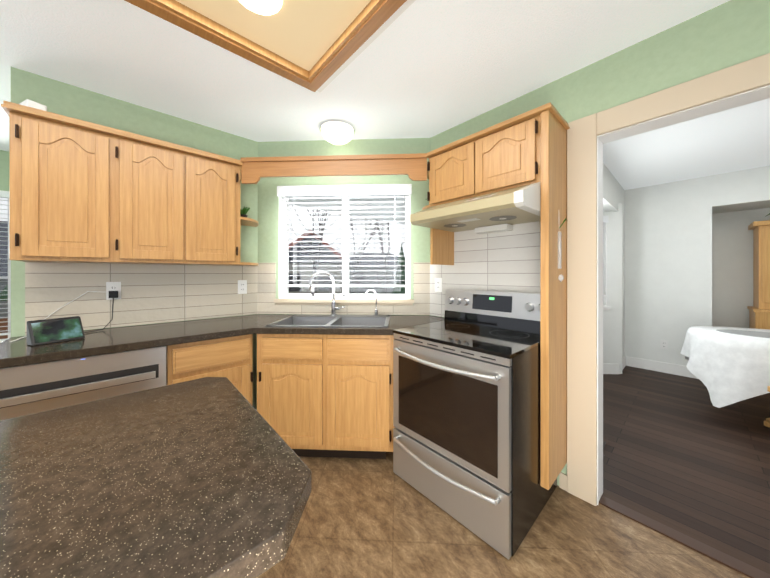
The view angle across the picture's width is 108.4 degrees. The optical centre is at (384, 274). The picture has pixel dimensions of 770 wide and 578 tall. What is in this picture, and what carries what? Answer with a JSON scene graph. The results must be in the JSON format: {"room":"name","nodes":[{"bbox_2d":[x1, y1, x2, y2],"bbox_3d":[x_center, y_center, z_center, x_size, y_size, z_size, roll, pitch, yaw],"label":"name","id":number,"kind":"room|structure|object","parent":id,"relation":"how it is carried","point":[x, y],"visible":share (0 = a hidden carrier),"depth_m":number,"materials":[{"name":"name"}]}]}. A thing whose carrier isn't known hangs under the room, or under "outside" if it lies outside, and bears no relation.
{"room":"kitchen","nodes":[
{"label":"kitchen","id":0,"kind":"room"},
{"bbox_2d":[0,150,8,190],"bbox_3d":[-4.323,0.050,2.067,3.000,2.440,0.120,0,0,-42],"label":"wall","id":1,"kind":"structure","parent":0,"point":[4,170],"depth_m":2.63,"materials":[{"name":"green paint"}]},
{"bbox_2d":[0,190,10,342],"bbox_3d":[-4.079,-0.060,2.289,1.260,1.460,0.119,0,0,-42],"label":"nook window","id":2,"kind":"structure","parent":1,"relation":"in","point":[4,194],"depth_m":2.68,"materials":[{"name":"white paint"}]},
{"bbox_2d":[11,67,257,409],"bbox_3d":[-1.625,0.050,2.087,1.420,2.440,0.120,0,0,-42],"label":"wall","id":3,"kind":"structure","parent":0,"point":[61,98],"depth_m":1.90,"materials":[{"name":"green paint"}]},
{"bbox_2d":[1,101,116,263],"bbox_3d":[-1.822,-0.458,1.608,0.375,0.776,0.318,0,0,-42],"label":"upper cabinet","id":4,"kind":"object","parent":3,"relation":"attached to","point":[81,191],"depth_m":1.48,"materials":[{"name":"brown wood"}]},
{"bbox_2d":[20,99,46,110],"bbox_3d":[-1.860,-0.871,1.468,0.100,0.050,0.070,0,0,23],"label":"sensor","id":5,"kind":"object","parent":4,"relation":"on","point":[30,103],"visible":0.48,"depth_m":1.44,"materials":[{"name":"white plastic"}]},
{"bbox_2d":[25,262,256,334],"bbox_3d":[-1.595,0.141,2.026,1.278,0.421,0.008,0,0,-42],"label":"wall tile","id":6,"kind":"structure","parent":3,"relation":"attached to","point":[154,293],"depth_m":1.91,"materials":[{"name":"white tile"}]},
{"bbox_2d":[106,282,120,299],"bbox_3d":[-1.782,0.110,1.823,0.070,0.116,0.040,0,0,-42],"label":"electrical outlet","id":7,"kind":"object","parent":6,"relation":"attached to","point":[113,289],"visible":1,"depth_m":1.82,"materials":[{"name":"white plastic"}]},
{"bbox_2d":[238,280,246,293],"bbox_3d":[-1.213,0.110,2.362,0.070,0.116,0.007,0,0,-42],"label":"electrical outlet","id":8,"kind":"object","parent":6,"relation":"attached to","point":[242,286],"visible":1,"depth_m":2.36,"materials":[{"name":"white plastic"}]},
{"bbox_2d":[117,129,196,264],"bbox_3d":[-1.536,-0.458,1.867,0.396,0.776,0.318,0,0,-42],"label":"upper cabinet","id":9,"kind":"object","parent":3,"relation":"attached to","point":[157,179],"depth_m":1.74,"materials":[{"name":"brown wood"}]},
{"bbox_2d":[197,149,244,265],"bbox_3d":[-1.330,-0.458,2.055,0.407,0.776,0.318,0,0,-42],"label":"upper cabinet","id":10,"kind":"object","parent":3,"relation":"attached to","point":[220,216],"depth_m":1.98,"materials":[{"name":"brown wood"}]},
{"bbox_2d":[240,206,249,216],"bbox_3d":[-1.171,-0.495,2.292,0.092,0.121,0.108,0,0,-42],"label":"plant","id":11,"kind":"object","parent":10,"relation":"attached to","point":[243,212],"depth_m":2.27,"materials":[{"name":"green plant"}]},
{"bbox_2d":[258,138,429,314],"bbox_3d":[-0.367,0.050,2.491,1.758,2.440,0.140,0,0,3],"label":"wall","id":12,"kind":"structure","parent":0,"point":[268,225],"depth_m":2.43,"materials":[{"name":"green paint"}]},
{"bbox_2d":[241,152,428,183],"bbox_3d":[-0.385,-0.771,2.046,0.981,0.187,0.991,0,0,-42],"label":"valance","id":13,"kind":"object","parent":12,"relation":"attached to","point":[416,166],"depth_m":2.03,"materials":[{"name":"brown wood"}]},
{"bbox_2d":[257,262,429,314],"bbox_3d":[-0.370,0.126,2.416,1.518,0.452,0.008,0,0,3],"label":"wall tile","id":14,"kind":"structure","parent":12,"relation":"attached to","point":[266,285],"depth_m":2.41,"materials":[{"name":"beige tile"}]},
{"bbox_2d":[274,184,413,305],"bbox_3d":[-0.356,-0.251,2.476,1.220,1.042,0.170,0,0,3],"label":"sink window","id":15,"kind":"structure","parent":12,"relation":"in","point":[344,297],"depth_m":2.45,"materials":[{"name":"white paint"}]},
{"bbox_2d":[0,0,769,223],"bbox_3d":[0.688,-1.270,1.236,9.300,0.200,8.150,0,0,-42],"label":"ceiling","id":16,"kind":"structure","parent":0,"point":[423,68],"depth_m":1.61,"materials":[{"name":"white paint"}]},
{"bbox_2d":[125,0,415,91],"bbox_3d":[-0.732,-1.179,0.554,2.120,0.062,1.390,0,0,-42],"label":"light","id":17,"kind":"object","parent":16,"relation":"attached to","point":[317,45],"visible":1,"depth_m":1.33,"materials":[{"name":"beige wood"}]},
{"bbox_2d":[320,120,354,144],"bbox_3d":[-0.385,-1.115,2.240,0.285,0.110,0.280,0,0,-42],"label":"dome light","id":18,"kind":"object","parent":16,"relation":"attached to","point":[337,132],"visible":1,"depth_m":2.16,"materials":[{"name":"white glass"}]},
{"bbox_2d":[257,366,769,577],"bbox_3d":[0.688,1.300,1.237,9.300,0.060,8.150,0,0,-42],"label":"floor","id":19,"kind":"structure","parent":0,"point":[369,518],"depth_m":1.48,"materials":[{"name":"plastic"}]},
{"bbox_2d":[0,346,165,420],"bbox_3d":[-1.620,0.835,1.527,0.623,0.871,0.615,0,0,-42],"label":"dishwasher","id":20,"kind":"object","parent":19,"relation":"on","point":[34,388],"visible":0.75,"depth_m":1.31,"materials":[{"name":"silver metal"}]},
{"bbox_2d":[0,377,311,577],"bbox_3d":[-1.345,0.813,-0.206,2.750,0.915,0.750,0,0,-42],"label":"kitchen island","id":21,"kind":"object","parent":19,"relation":"on","point":[207,477],"visible":1,"depth_m":0.46,"materials":[{"name":"speckled brown stone countertop"},{"name":"maple wood"}]},
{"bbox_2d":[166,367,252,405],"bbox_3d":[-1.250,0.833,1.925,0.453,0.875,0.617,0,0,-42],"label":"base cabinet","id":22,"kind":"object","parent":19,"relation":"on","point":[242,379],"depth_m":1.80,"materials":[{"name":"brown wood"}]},
{"bbox_2d":[252,315,399,458],"bbox_3d":[-0.396,0.811,1.857,0.675,0.919,0.675,0,0,-42],"label":"base cabinet","id":23,"kind":"object","parent":19,"relation":"on","point":[324,385],"depth_m":1.83,"materials":[{"name":"brown wood"}]},
{"bbox_2d":[0,307,443,382],"bbox_3d":[-0.784,0.375,1.889,2.397,0.040,1.297,0,0,-42],"label":"countertop","id":24,"kind":"structure","parent":23,"relation":"on","point":[194,348],"depth_m":1.69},
{"bbox_2d":[27,316,84,345],"bbox_3d":[-1.727,0.295,1.463,0.073,0.118,0.190,0,0,23],"label":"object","id":25,"kind":"object","parent":24,"relation":"on","point":[46,331],"visible":0.98,"depth_m":1.45,"materials":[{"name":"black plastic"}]},
{"bbox_2d":[10,291,113,341],"bbox_3d":[-1.853,0.231,1.621,0.380,0.244,0.240,0,0,-42],"label":"power cord","id":26,"kind":"object","parent":24,"relation":"on","point":[73,300],"visible":0.65,"depth_m":1.73,"materials":[{"name":"black plastic"}]},
{"bbox_2d":[257,271,394,458],"bbox_3d":[-0.385,0.623,2.086,1.004,1.294,1.004,0,0,-42],"label":"sink","id":27,"kind":"object","parent":24,"relation":"in","point":[325,382],"depth_m":1.83,"materials":[{"name":"brown wood"}]},
{"bbox_2d":[393,289,556,559],"bbox_3d":[0.507,0.695,1.680,0.711,1.150,0.742,0,0,-42],"label":"range","id":28,"kind":"object","parent":19,"relation":"on","point":[466,432],"visible":0.94,"depth_m":1.42,"materials":[{"name":"silver metal"}]},
{"bbox_2d":[419,324,529,344],"bbox_3d":[0.521,0.355,1.688,0.476,0.001,0.566,0,0,-42],"label":"rings","id":29,"kind":"object","parent":28,"relation":"on","point":[473,338],"visible":1,"depth_m":1.63,"materials":[{"name":"grey"}]},
{"bbox_2d":[599,495,769,577],"bbox_3d":[1.609,1.266,1.124,0.070,0.008,1.185,0,0,-42],"label":"threshold","id":30,"kind":"object","parent":19,"relation":"on","point":[737,565],"depth_m":1.31,"materials":[{"name":"brown wood"}]},
{"bbox_2d":[680,326,769,427],"bbox_3d":[3.540,0.898,2.193,1.036,0.744,1.654,0,0,-42],"label":"dining table","id":31,"kind":"object","parent":19,"relation":"on","point":[726,366],"visible":1,"depth_m":2.36,"materials":[{"name":"white cloth"},{"name":"oak wood"}]},
{"bbox_2d":[747,220,769,329],"bbox_3d":[4.737,0.335,2.863,0.500,1.870,1.180,0,0,-42],"label":"hutch","id":32,"kind":"object","parent":19,"relation":"on","point":[759,313],"visible":0.58,"depth_m":3.13,"materials":[{"name":"brown wood"}]},
{"bbox_2d":[558,218,567,281],"bbox_3d":[0.963,-0.152,1.501,0.044,0.395,0.057,0,0,-42],"label":"bud vase","id":33,"kind":"object","parent":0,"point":[560,276],"depth_m":1.52,"materials":[{"name":"glass"}]},
{"bbox_2d":[430,0,769,485],"bbox_3d":[2.115,0.050,0.574,0.120,2.440,5.250,0,0,-42],"label":"wall","id":34,"kind":"structure","parent":0,"point":[726,35],"depth_m":1.36,"materials":[{"name":"green paint"}]},
{"bbox_2d":[425,133,484,208],"bbox_3d":[0.564,-0.662,1.950,0.318,0.355,0.428,0,0,-42],"label":"upper cabinet","id":35,"kind":"object","parent":34,"relation":"attached to","point":[456,171],"depth_m":1.81,"materials":[{"name":"brown wood"}]},
{"bbox_2d":[410,182,539,233],"bbox_3d":[0.602,-0.387,1.753,0.527,0.194,0.726,0,0,-42],"label":"range hood","id":36,"kind":"object","parent":34,"relation":"attached to","point":[502,211],"visible":0.98,"depth_m":1.60,"materials":[{"name":"beige metal"}]},
{"bbox_2d":[430,221,539,316],"bbox_3d":[0.713,0.165,2.020,0.008,1.110,0.977,0,0,-42],"label":"wall tiles","id":37,"kind":"structure","parent":34,"relation":"attached to","point":[507,261],"depth_m":1.96,"materials":[{"name":"white tile"}]},
{"bbox_2d":[435,278,441,291],"bbox_3d":[0.442,0.090,2.306,0.007,0.116,0.070,0,0,-42],"label":"outlet","id":38,"kind":"object","parent":37,"relation":"attached to","point":[438,284],"visible":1,"depth_m":2.30,"materials":[{"name":"white plastic"}]},
{"bbox_2d":[485,109,564,200],"bbox_3d":[0.781,-0.662,1.711,0.318,0.355,0.428,0,0,-42],"label":"upper cabinet","id":39,"kind":"object","parent":34,"relation":"attached to","point":[529,149],"depth_m":1.52,"materials":[{"name":"brown wood"}]},
{"bbox_2d":[559,472,566,490],"bbox_3d":[1.055,1.225,1.642,0.012,0.090,0.040,0,0,-42],"label":"baseboard","id":40,"kind":"structure","parent":34,"relation":"attached to","point":[563,481],"depth_m":1.64,"materials":[{"name":"beige paint"}]},
{"bbox_2d":[567,53,769,505],"bbox_3d":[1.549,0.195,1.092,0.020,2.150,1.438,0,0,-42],"label":"door frame","id":41,"kind":"structure","parent":34,"relation":"attached to","point":[583,133],"depth_m":1.54,"materials":[{"name":"beige paint"}]},
{"bbox_2d":[603,203,621,373],"bbox_3d":[2.508,0.185,3.613,1.027,2.170,0.120,0,0,3],"label":"wall","id":42,"kind":"structure","parent":0,"point":[612,335],"depth_m":3.53,"materials":[{"name":"grey paint"}]},
{"bbox_2d":[603,216,610,309],"bbox_3d":[2.522,-0.141,3.597,0.677,1.202,0.150,0,0,3],"label":"bay window","id":43,"kind":"structure","parent":42,"relation":"in","point":[605,222],"depth_m":3.55,"materials":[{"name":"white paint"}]},
{"bbox_2d":[603,363,618,373],"bbox_3d":[2.529,1.205,3.545,0.877,0.130,0.013,0,0,3],"label":"baseboard","id":44,"kind":"structure","parent":42,"relation":"attached to","point":[610,368],"depth_m":3.52,"materials":[{"name":"white paint"}]},
{"bbox_2d":[619,356,626,373],"bbox_3d":[3.154,1.205,3.691,0.490,0.130,0.014,0,0,-42],"label":"baseboard","id":45,"kind":"structure","parent":42,"relation":"attached to","point":[624,361],"depth_m":3.76,"materials":[{"name":"white paint"}]},
{"bbox_2d":[603,163,624,358],"bbox_3d":[1.962,0.050,3.117,3.065,2.440,0.740,0,0,-42],"label":"wall","id":46,"kind":"structure","parent":0,"point":[613,193],"depth_m":3.50,"materials":[{"name":"grey paint"}]},
{"bbox_2d":[625,166,769,365],"bbox_3d":[4.755,0.050,2.872,0.740,2.440,5.100,0,0,-42],"label":"wall","id":47,"kind":"structure","parent":0,"point":[688,253],"depth_m":3.54,"materials":[{"name":"grey paint"}]},
{"bbox_2d":[627,356,697,378],"bbox_3d":[3.610,1.205,3.572,0.014,0.130,0.804,0,0,-42],"label":"baseboard","id":48,"kind":"structure","parent":47,"relation":"attached to","point":[670,368],"depth_m":3.60,"materials":[{"name":"white paint"}]},
{"bbox_2d":[660,340,667,349],"bbox_3d":[3.598,0.910,3.577,0.007,0.116,0.070,0,0,-42],"label":"outlet","id":49,"kind":"object","parent":47,"relation":"attached to","point":[663,344],"visible":1,"depth_m":3.57,"materials":[{"name":"white plastic"}]},
{"label":"outside","id":50,"kind":"structure","parent":0,"visible":0},
{"bbox_3d":[-20.376,4.317,32.665,130.000,0.100,69.400,0,0,-42],"label":"ground","id":51,"kind":"structure","parent":50,"visible":0},
{"bbox_2d":[0,318,7,338],"bbox_3d":[-7.228,2.595,6.305,18.000,3.350,0.100,0,0,-42],"label":"fence","id":52,"kind":"object","parent":51,"relation":"on","point":[2,329],"depth_m":5.70,"materials":[{"name":"brown wood"}]},
{"bbox_2d":[0,221,7,318],"bbox_3d":[-15.165,1.069,11.320,10.800,6.400,8.800,0,0,-42],"label":"house","id":53,"kind":"structure","parent":51,"relation":"on","point":[4,267],"depth_m":8.99,"materials":[{"name":"grey"}]},
{"bbox_2d":[0,245,404,300],"bbox_3d":[-4.373,0.319,13.229,3.387,7.900,18.112,0,0,43],"label":"evergreen trees","id":54,"kind":"object","parent":51,"relation":"on","point":[401,271],"depth_m":18.35,"materials":[{"name":"green plant"}]},
{"bbox_2d":[289,230,341,292],"bbox_3d":[-5.881,0.643,21.755,5.000,7.250,6.850,0,0,-15],"label":"house","id":55,"kind":"structure","parent":51,"relation":"on","point":[331,258],"depth_m":18.75,"materials":[{"name":"beige"}]},
{"bbox_2d":[290,205,365,292],"bbox_3d":[-2.487,-2.556,12.303,7.620,13.654,7.548,0,0,-42],"label":"tree","id":56,"kind":"object","parent":51,"relation":"on","point":[318,255],"depth_m":12.15,"materials":[{"name":"brown plant"}]},
{"bbox_2d":[329,213,390,293],"bbox_3d":[-0.811,-2.864,20.180,7.745,14.276,8.533,0,0,-42],"label":"tree","id":57,"kind":"object","parent":51,"relation":"on","point":[358,260],"depth_m":19.27,"materials":[{"name":"brown plant"}]},
{"bbox_2d":[339,218,403,293],"bbox_3d":[-1.730,-3.415,13.141,9.596,15.391,8.754,0,0,-42],"label":"tree","id":58,"kind":"object","parent":51,"relation":"on","point":[381,244],"depth_m":14.03,"materials":[{"name":"brown plant"}]},
{"bbox_2d":[341,253,404,293],"bbox_3d":[-1.157,0.817,34.862,12.800,6.900,8.800,0,0,-19],"label":"house","id":59,"kind":"structure","parent":51,"relation":"on","point":[366,270],"depth_m":30.82,"materials":[{"name":"grey"}]},
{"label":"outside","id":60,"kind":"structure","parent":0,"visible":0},
{"bbox_2d":[0,198,395,255],"bbox_3d":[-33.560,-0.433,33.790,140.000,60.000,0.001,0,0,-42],"label":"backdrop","id":61,"kind":"structure","parent":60,"point":[292,236],"depth_m":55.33,"materials":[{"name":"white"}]},
{"bbox_2d":[396,223,404,256],"bbox_3d":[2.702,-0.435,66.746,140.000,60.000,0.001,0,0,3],"label":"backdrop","id":62,"kind":"structure","parent":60,"point":[398,248],"depth_m":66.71,"materials":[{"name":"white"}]}
]}

